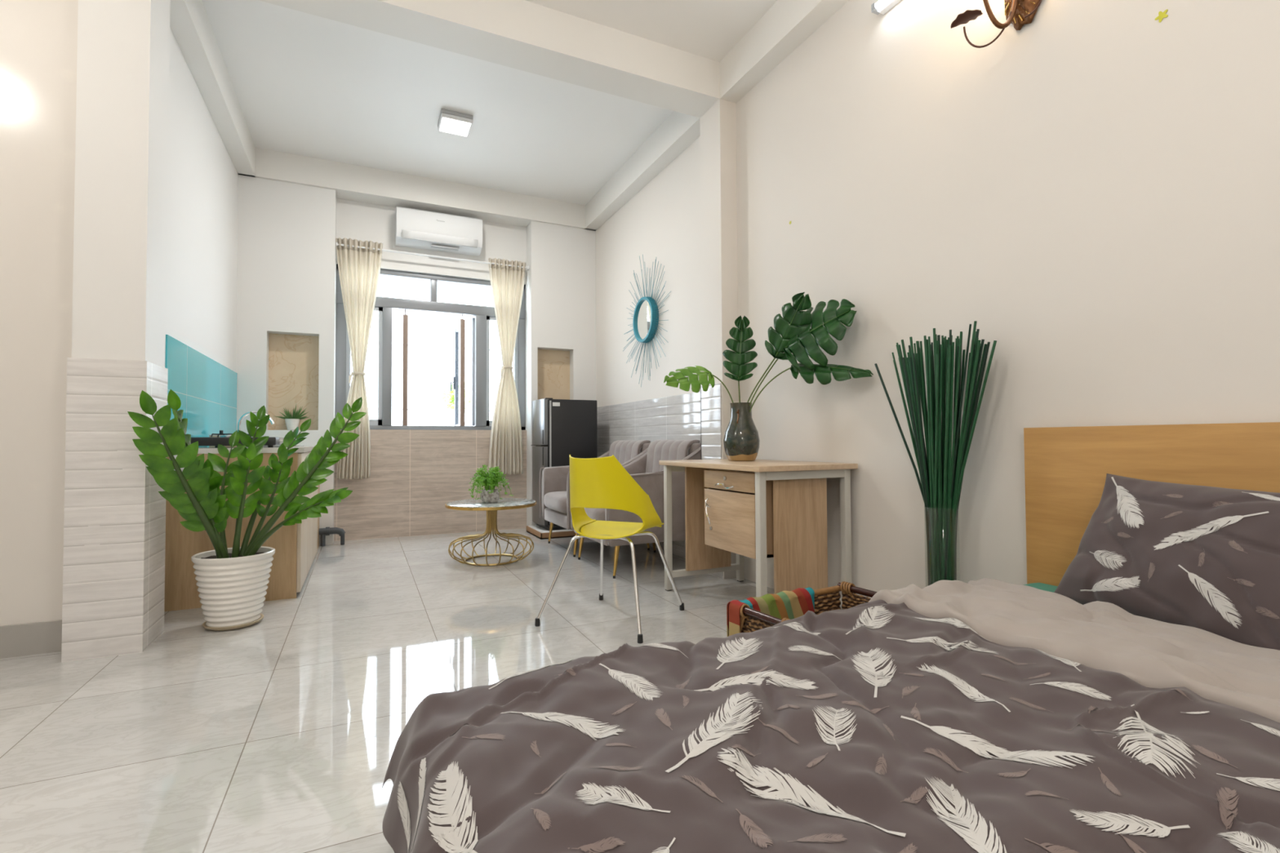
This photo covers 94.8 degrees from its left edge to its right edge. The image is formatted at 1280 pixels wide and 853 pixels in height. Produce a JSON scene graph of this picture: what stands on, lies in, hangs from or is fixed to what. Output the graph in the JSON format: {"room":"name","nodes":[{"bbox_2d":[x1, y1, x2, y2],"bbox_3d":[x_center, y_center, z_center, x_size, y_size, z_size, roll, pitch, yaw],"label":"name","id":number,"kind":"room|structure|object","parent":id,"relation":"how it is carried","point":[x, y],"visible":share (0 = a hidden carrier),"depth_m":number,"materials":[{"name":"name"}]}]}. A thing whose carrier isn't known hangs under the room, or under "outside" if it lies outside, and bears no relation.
{"room":"studio apartment","nodes":[
{"label":"studio apartment","id":0,"kind":"room"},
{"bbox_2d":[0,0,78,626],"bbox_3d":[-2.975,-0.714,2.405,1.160,3.340,0.150,0,-2,-25],"label":"wall partition","id":1,"kind":"structure","parent":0,"point":[38,38],"depth_m":2.50,"materials":[{"name":"paint"}]},
{"bbox_2d":[0,619,62,658],"bbox_3d":[-2.888,0.889,2.310,1.056,0.130,0.015,0,-2,-25],"label":"baseboard","id":2,"kind":"structure","parent":1,"relation":"attached to","point":[46,637],"depth_m":2.46,"materials":[{"name":"grey tile"}]},
{"bbox_2d":[71,0,170,367],"bbox_3d":[-2.293,-0.713,2.610,0.240,3.340,0.280,0,-2,-25],"label":"wall","id":3,"kind":"structure","parent":0,"point":[119,274],"depth_m":2.50,"materials":[{"name":"white paint"}]},
{"bbox_2d":[61,357,168,662],"bbox_3d":[-2.287,0.340,2.584,0.259,1.235,0.300,0,-2,-25],"label":"wall tiles","id":4,"kind":"structure","parent":3,"relation":"attached to","point":[114,520],"depth_m":2.45,"materials":[{"name":"white tile"}]},
{"bbox_2d":[164,26,238,372],"bbox_3d":[-3.001,-0.674,3.995,0.150,3.340,2.850,0,-2,-25],"label":"wall","id":5,"kind":"structure","parent":0,"point":[202,181],"depth_m":3.71,"materials":[{"name":"white paint"}]},
{"bbox_2d":[164,334,237,447],"bbox_3d":[-2.895,-0.161,3.951,0.008,0.599,1.906,0,-2,-25],"label":"backsplash","id":6,"kind":"structure","parent":5,"relation":"attached to","point":[206,388],"depth_m":3.75,"materials":[{"name":"teal glass"}]},
{"bbox_2d":[0,528,773,852],"bbox_3d":[-0.909,0.996,2.032,4.700,0.120,8.100,0,-2,-25],"label":"floor","id":7,"kind":"structure","parent":0,"point":[278,733],"depth_m":2.14,"materials":[{"name":"tile"}]},
{"bbox_2d":[164,451,318,611],"bbox_3d":[-2.505,0.578,3.868,0.645,0.825,1.401,0,-2,-25],"label":"base cabinet","id":8,"kind":"object","parent":7,"relation":"on","point":[295,546],"visible":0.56,"depth_m":3.26,"materials":[{"name":"beige wood"}]},
{"bbox_2d":[197,445,315,453],"bbox_3d":[-2.614,0.153,4.088,0.635,0.036,1.886,0,-2,-25],"label":"countertop","id":9,"kind":"structure","parent":8,"relation":"on","point":[265,449],"depth_m":3.31,"materials":[{"name":"white stone"}]},
{"bbox_2d":[208,435,236,447],"bbox_3d":[-2.763,0.097,3.914,0.152,0.082,0.092,0,-2,-25],"label":"box","id":10,"kind":"object","parent":9,"relation":"on","point":[213,436],"visible":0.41,"depth_m":3.86,"materials":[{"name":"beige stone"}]},
{"bbox_2d":[190,433,284,447],"bbox_3d":[-2.408,0.087,3.595,0.450,0.082,0.660,0,-2,-25],"label":"gas stove","id":11,"kind":"object","parent":9,"relation":"on","point":[224,439],"visible":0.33,"depth_m":3.28,"materials":[{"name":"black metal"}]},
{"bbox_2d":[237,410,274,431],"bbox_3d":[-2.880,0.015,4.393,0.252,0.268,0.115,0,-2,-25],"label":"kitchen faucet","id":12,"kind":"object","parent":9,"relation":"on","point":[271,420],"visible":0.52,"depth_m":4.39,"materials":[{"name":"silver metal"}]},
{"bbox_2d":[127,389,366,631],"bbox_3d":[-1.782,0.402,2.803,0.866,1.115,0.718,0,-2,-25],"label":"plant","id":13,"kind":"object","parent":7,"relation":"on","point":[233,582],"visible":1,"depth_m":2.77,"materials":[{"name":"green plant"}]},
{"bbox_2d":[317,484,319,548],"bbox_3d":[-2.927,0.601,4.717,0.606,0.825,0.456,0,-2,-25],"label":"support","id":14,"kind":"object","parent":7,"relation":"on","point":[318,486],"visible":0.07,"depth_m":4.95,"materials":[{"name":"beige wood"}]},
{"bbox_2d":[319,526,345,546],"bbox_3d":[-2.639,0.940,5.050,0.203,0.158,0.072,0,-2,-25],"label":"drain pipe","id":15,"kind":"object","parent":7,"relation":"on","point":[323,532],"visible":1,"depth_m":5.03,"materials":[{"name":"grey"}]},
{"bbox_2d":[444,497,536,566],"bbox_3d":[-1.101,0.778,4.370,0.658,0.434,0.658,0,-2,-25],"label":"coffee table","id":16,"kind":"object","parent":7,"relation":"on","point":[473,504],"visible":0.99,"depth_m":4.31,"materials":[{"name":"gold stone"}]},
{"bbox_2d":[468,464,513,502],"bbox_3d":[-1.100,0.419,4.361,0.329,0.283,0.358,0,-2,-25],"label":"trailing plant","id":17,"kind":"object","parent":16,"relation":"on","point":[489,494],"visible":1,"depth_m":4.30,"materials":[{"name":"green plant"}]},
{"bbox_2d":[526,524,575,539],"bbox_3d":[-0.732,0.996,5.668,0.600,0.059,0.525,0,-2,-25],"label":"tray","id":18,"kind":"object","parent":7,"relation":"on","point":[541,533],"visible":0.52,"depth_m":5.41,"materials":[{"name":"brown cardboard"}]},
{"bbox_2d":[530,397,597,530],"bbox_3d":[-0.746,0.354,5.714,0.554,1.225,0.424,0,-2,-25],"label":"refrigerator","id":19,"kind":"object","parent":18,"relation":"on","point":[562,428],"visible":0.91,"depth_m":5.53,"materials":[{"name":"black"}]},
{"bbox_2d":[539,440,650,556],"bbox_3d":[-0.368,0.561,4.942,0.785,0.890,0.776,0,-2,-25],"label":"velvet armchair","id":20,"kind":"object","parent":7,"relation":"on","point":[554,479],"visible":0.36,"depth_m":4.97,"materials":[{"name":"grey fabric"}]},
{"bbox_2d":[543,491,567,514],"bbox_3d":[-0.438,0.628,4.908,0.630,0.157,0.599,0,-2,-25],"label":"seat cushion","id":21,"kind":"object","parent":20,"relation":"on","point":[554,502],"depth_m":4.75,"materials":[{"name":"grey fabric"}]},
{"bbox_2d":[534,454,684,643],"bbox_3d":[-0.142,0.545,2.927,0.593,0.819,0.621,-1,-2,23],"label":"shell chair","id":22,"kind":"object","parent":7,"relation":"on","point":[602,482],"visible":1,"depth_m":2.74,"materials":[{"name":"yellow plastic"}]},
{"bbox_2d":[568,440,701,578],"bbox_3d":[-0.033,0.541,4.233,0.785,0.890,0.776,0,-2,-25],"label":"velvet armchair","id":23,"kind":"object","parent":7,"relation":"on","point":[645,469],"visible":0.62,"depth_m":3.94,"materials":[{"name":"grey fabric"}]},
{"bbox_2d":[584,507,604,520],"bbox_3d":[-0.103,0.608,4.198,0.630,0.157,0.599,0,-2,-25],"label":"seat cushion","id":24,"kind":"object","parent":23,"relation":"on","point":[598,514],"depth_m":3.87,"materials":[{"name":"grey fabric"}]},
{"bbox_2d":[658,458,857,609],"bbox_3d":[0.592,0.574,3.186,0.595,0.765,0.975,0,-2,-25],"label":"office desk","id":25,"kind":"object","parent":7,"relation":"on","point":[760,510],"visible":0.86,"depth_m":2.85,"materials":[{"name":"brown wood"}]},
{"bbox_2d":[723,402,759,461],"bbox_3d":[0.581,0.031,3.369,0.206,0.330,0.206,0,-2,-25],"label":"ceramic vase","id":26,"kind":"object","parent":25,"relation":"on","point":[741,441],"visible":0.99,"depth_m":3.30,"materials":[{"name":"ceramic"}]},
{"bbox_2d":[663,292,873,412],"bbox_3d":[0.680,-0.304,3.125,1.037,0.748,0.420,-1,-2,21],"label":"monstera leaves","id":27,"kind":"object","parent":26,"relation":"in","point":[795,330],"visible":0.97,"depth_m":3.02,"materials":[{"name":"green plant"}]},
{"bbox_2d":[726,581,877,636],"bbox_3d":[0.633,0.765,2.056,0.584,0.327,0.341,1,-2,-31],"label":"wicker basket","id":28,"kind":"object","parent":7,"relation":"on","point":[752,614],"visible":0.26,"depth_m":2.14,"materials":[{"name":"brown wicker"}]},
{"bbox_2d":[1023,422,1279,592],"bbox_3d":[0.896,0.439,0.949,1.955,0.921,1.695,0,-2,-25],"label":"headboard","id":29,"kind":"object","parent":7,"relation":"on","point":[1066,468],"visible":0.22,"depth_m":1.90,"materials":[{"name":"brown wood"}]},
{"bbox_2d":[382,577,1279,852],"bbox_3d":[0.637,0.620,0.849,1.812,0.340,1.698,0,-2,-25],"label":"duvet","id":30,"kind":"object","parent":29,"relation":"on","point":[984,715],"visible":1,"depth_m":0.96,"materials":[{"name":"grey fabric"}]},
{"bbox_2d":[1053,473,1279,650],"bbox_3d":[1.442,0.341,1.475,0.242,0.405,0.753,0,-1,-13],"label":"pillow","id":31,"kind":"object","parent":29,"relation":"on","point":[1207,558],"visible":0.97,"depth_m":1.48,"materials":[{"name":"grey fabric"}]},
{"bbox_3d":[1.200,0.626,2.335,0.124,0.612,0.124,0,-2,-25],"label":"vase","id":32,"kind":"object","parent":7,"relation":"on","visible":0},
{"bbox_2d":[874,320,996,586],"bbox_3d":[1.181,0.264,2.377,0.138,1.300,0.556,0,-2,-25],"label":"potted plant","id":33,"kind":"object","parent":32,"relation":"in","point":[941,468],"visible":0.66,"depth_m":2.30,"materials":[{"name":"green plant"}]},
{"bbox_2d":[235,174,595,545],"bbox_3d":[-1.990,-0.636,5.720,3.150,3.340,0.490,0,-2,-25],"label":"wall","id":34,"kind":"structure","parent":0,"point":[287,233],"depth_m":5.14,"materials":[{"name":"white paint"}]},
{"bbox_2d":[275,404,309,430],"bbox_3d":[-2.979,-0.083,5.041,0.163,0.227,0.255,-2,-2,44],"label":"potted succulent","id":35,"kind":"object","parent":34,"relation":"on","point":[292,422],"visible":0.99,"depth_m":5.01,"materials":[{"name":"green plant"}]},
{"bbox_2d":[284,418,299,430],"bbox_3d":[-2.973,-0.017,5.033,0.112,0.095,0.112,0,-2,-25],"label":"pot","id":36,"kind":"object","parent":35,"relation":"attached to","point":[291,424],"depth_m":5.00,"materials":[{"name":"white ceramic"}]},
{"bbox_2d":[267,333,319,430],"bbox_3d":[-2.997,-0.381,5.106,0.383,0.830,0.010,0,-2,-25],"label":"niche slab","id":37,"kind":"object","parent":34,"relation":"attached to","point":[293,359],"visible":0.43,"depth_m":5.10,"materials":[{"name":"beige wood"}]},
{"bbox_2d":[333,429,526,541],"bbox_3d":[-1.951,0.532,5.650,1.746,1.000,0.012,0,-2,-25],"label":"wall tiles","id":38,"kind":"structure","parent":34,"relation":"attached to","point":[415,473],"depth_m":5.58,"materials":[{"name":"beige tile"}]},
{"bbox_2d":[334,263,525,430],"bbox_3d":[-2.147,-0.712,6.071,1.756,1.510,0.825,0,-2,-25],"label":"window","id":39,"kind":"structure","parent":34,"relation":"in","point":[482,315],"depth_m":5.75,"materials":[{"name":"grey metal"}]},
{"bbox_2d":[335,242,528,270],"bbox_3d":[-1.916,-1.615,5.605,1.742,0.040,0.040,0,-2,-25],"label":"curtain rod","id":40,"kind":"object","parent":34,"relation":"attached to","point":[337,244],"visible":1,"depth_m":5.58,"materials":[{"name":"white metal"}]},
{"bbox_2d":[335,237,382,479],"bbox_3d":[-2.526,-0.606,5.287,0.383,2.150,0.098,0,-2,-25],"label":"curtain","id":41,"kind":"object","parent":40,"relation":"hanging from","point":[359,268],"visible":0.88,"depth_m":5.28,"materials":[{"name":"white fabric"}]},
{"bbox_2d":[488,257,525,474],"bbox_3d":[-1.315,-0.593,5.861,0.382,2.140,0.094,0,-2,-29],"label":"curtain","id":42,"kind":"object","parent":40,"relation":"hanging from","point":[507,282],"visible":0.98,"depth_m":5.84,"materials":[{"name":"white fabric"}]},
{"bbox_2d":[395,206,482,256],"bbox_3d":[-1.914,-1.858,5.623,0.770,0.323,0.210,0,-2,-25],"label":"air conditioner","id":43,"kind":"object","parent":34,"relation":"attached to","point":[414,228],"visible":1,"depth_m":5.55,"materials":[{"name":"white plastic"}]},
{"bbox_2d":[431,244,458,250],"bbox_3d":[-1.859,-1.702,5.609,0.250,0.009,0.055,0,-2,-25],"label":"grille","id":44,"kind":"object","parent":43,"relation":"attached to","point":[453,247],"depth_m":5.61,"materials":[{"name":"grey plastic"}]},
{"bbox_2d":[537,349,569,399],"bbox_3d":[-0.908,-0.373,6.090,0.378,0.840,0.010,0,-2,-25],"label":"niche slab","id":45,"kind":"object","parent":34,"relation":"attached to","point":[553,366],"visible":0.43,"depth_m":6.10,"materials":[{"name":"beige wood"}]},
{"bbox_2d":[201,0,777,204],"bbox_3d":[-0.927,-2.463,2.119,4.700,0.120,8.100,0,-2,-25],"label":"ceiling","id":46,"kind":"structure","parent":0,"point":[304,84],"depth_m":4.21,"materials":[{"name":"paint"}]},
{"bbox_2d":[169,0,255,177],"bbox_3d":[-2.768,-2.230,3.838,0.120,0.240,2.330,0,-2,-25],"label":"beam","id":47,"kind":"structure","parent":46,"relation":"attached to","point":[190,25],"depth_m":3.65,"materials":[{"name":"beige paint"}]},
{"bbox_2d":[237,147,595,231],"bbox_3d":[-1.930,-2.190,5.614,3.150,0.240,0.230,0,-2,-25],"label":"beam","id":48,"kind":"structure","parent":46,"relation":"attached to","point":[350,182],"depth_m":5.44,"materials":[{"name":"beige paint"}]},
{"bbox_2d":[437,108,473,136],"bbox_3d":[-1.409,-2.310,4.487,0.230,0.062,0.230,0,-2,-25],"label":"ceiling lamp","id":49,"kind":"object","parent":46,"relation":"attached to","point":[450,122],"visible":1,"depth_m":4.43,"materials":[{"name":"grey plastic"}]},
{"bbox_2d":[440,117,471,136],"bbox_3d":[-1.409,-2.281,4.486,0.200,0.004,0.200,0,-2,-25],"label":"diffuser","id":50,"kind":"object","parent":49,"relation":"attached to","point":[458,126],"depth_m":4.46,"materials":[{"name":"white plastic"}]},
{"bbox_2d":[258,0,719,117],"bbox_3d":[-1.395,-2.257,3.060,4.360,0.240,0.250,0,-2,-25],"label":"beam","id":51,"kind":"structure","parent":46,"relation":"attached to","point":[523,35],"depth_m":3.37,"materials":[{"name":"beige paint"}]},
{"bbox_2d":[584,111,700,231],"bbox_3d":[-0.029,-2.212,5.129,0.125,0.240,2.330,0,-2,-25],"label":"beam","id":52,"kind":"structure","parent":46,"relation":"attached to","point":[679,131],"depth_m":4.89,"materials":[{"name":"beige paint"}]},
{"bbox_2d":[719,0,848,102],"bbox_3d":[1.604,-2.308,1.666,0.125,0.240,4.830,0,-2,-25],"label":"beam","id":53,"kind":"structure","parent":46,"relation":"attached to","point":[787,24],"depth_m":3.38,"materials":[{"name":"beige paint"}]},
{"bbox_2d":[699,98,738,579],"bbox_3d":[0.529,-0.695,3.924,0.125,3.340,0.250,0,-2,-25],"label":"wall","id":54,"kind":"structure","parent":0,"point":[717,126],"depth_m":3.84,"materials":[{"name":"beige paint"}]},
{"bbox_2d":[700,382,723,578],"bbox_3d":[0.522,0.350,3.903,0.123,1.250,0.246,0,-2,-25],"label":"wall tiles","id":55,"kind":"structure","parent":54,"relation":"attached to","point":[711,399],"depth_m":3.87,"materials":[{"name":"grey tile"}]},
{"bbox_2d":[595,0,1279,608],"bbox_3d":[1.103,-0.720,3.028,0.150,3.340,8.100,0,-2,-25],"label":"wall","id":56,"kind":"structure","parent":0,"point":[1094,185],"depth_m":2.30,"materials":[{"name":"beige paint"}]},
{"bbox_2d":[623,254,671,386],"bbox_3d":[0.042,-0.906,5.021,0.070,1.136,0.851,0,-2,-25],"label":"sunburst mirror","id":57,"kind":"object","parent":56,"relation":"attached to","point":[646,320],"visible":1,"depth_m":4.99,"materials":[{"name":"teal paint"}]},
{"bbox_2d":[635,299,651,339],"bbox_3d":[0.037,-0.910,5.019,0.004,0.340,0.340,0,-2,-25],"label":"mirror glass","id":58,"kind":"object","parent":57,"relation":"attached to","point":[643,307],"depth_m":5.03,"materials":[{"name":"white"}]},
{"bbox_2d":[596,391,701,558],"bbox_3d":[0.035,0.390,5.092,0.010,1.235,2.322,0,-2,-25],"label":"wall tiles","id":59,"kind":"structure","parent":56,"relation":"attached to","point":[677,417],"depth_m":4.91,"materials":[{"name":"grey tile"}]},
{"bbox_2d":[871,0,901,14],"bbox_3d":[1.370,-1.972,2.216,0.074,0.042,1.216,0,-2,-25],"label":"fluorescent tube","id":60,"kind":"object","parent":56,"relation":"attached to","point":[882,6],"visible":1,"depth_m":2.73,"materials":[{"name":"white plastic"}]},
{"bbox_2d":[950,0,1041,48],"bbox_3d":[1.313,-1.587,2.151,0.276,0.388,0.174,0,-1,-3],"label":"wall sconce","id":61,"kind":"object","parent":56,"relation":"attached to","point":[1019,13],"visible":1,"depth_m":2.15,"materials":[{"name":"brown metal"}]},
{"bbox_2d":[1155,8,1168,22],"bbox_3d":[1.599,-1.259,1.806,0.002,0.034,0.033,0,-2,-25],"label":"sticker","id":62,"kind":"object","parent":56,"relation":"attached to","point":[1162,15],"visible":1,"depth_m":1.80,"materials":[{"name":"yellow paper"}]},
{"bbox_3d":[-2.138,1.239,6.865,7.000,0.250,1.700,0,-2,-25],"label":"balcony slab","id":63,"kind":"object","parent":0,"visible":0},
{"bbox_2d":[368,309,501,426],"bbox_3d":[-2.481,-0.120,6.907,3.400,2.472,0.030,0,-2,-25],"label":"window grille","id":64,"kind":"object","parent":63,"relation":"on","point":[420,345],"visible":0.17,"depth_m":6.93,"materials":[{"name":"white metal"}]},
{"label":"outside","id":65,"kind":"structure","parent":0,"visible":0},
{"bbox_2d":[441,380,471,423],"bbox_3d":[-2.712,0.363,8.912,0.585,2.115,0.596,0,-2,-25],"label":"tree","id":66,"kind":"object","parent":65,"point":[468,402],"visible":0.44,"depth_m":8.85,"materials":[{"name":"green plant"}]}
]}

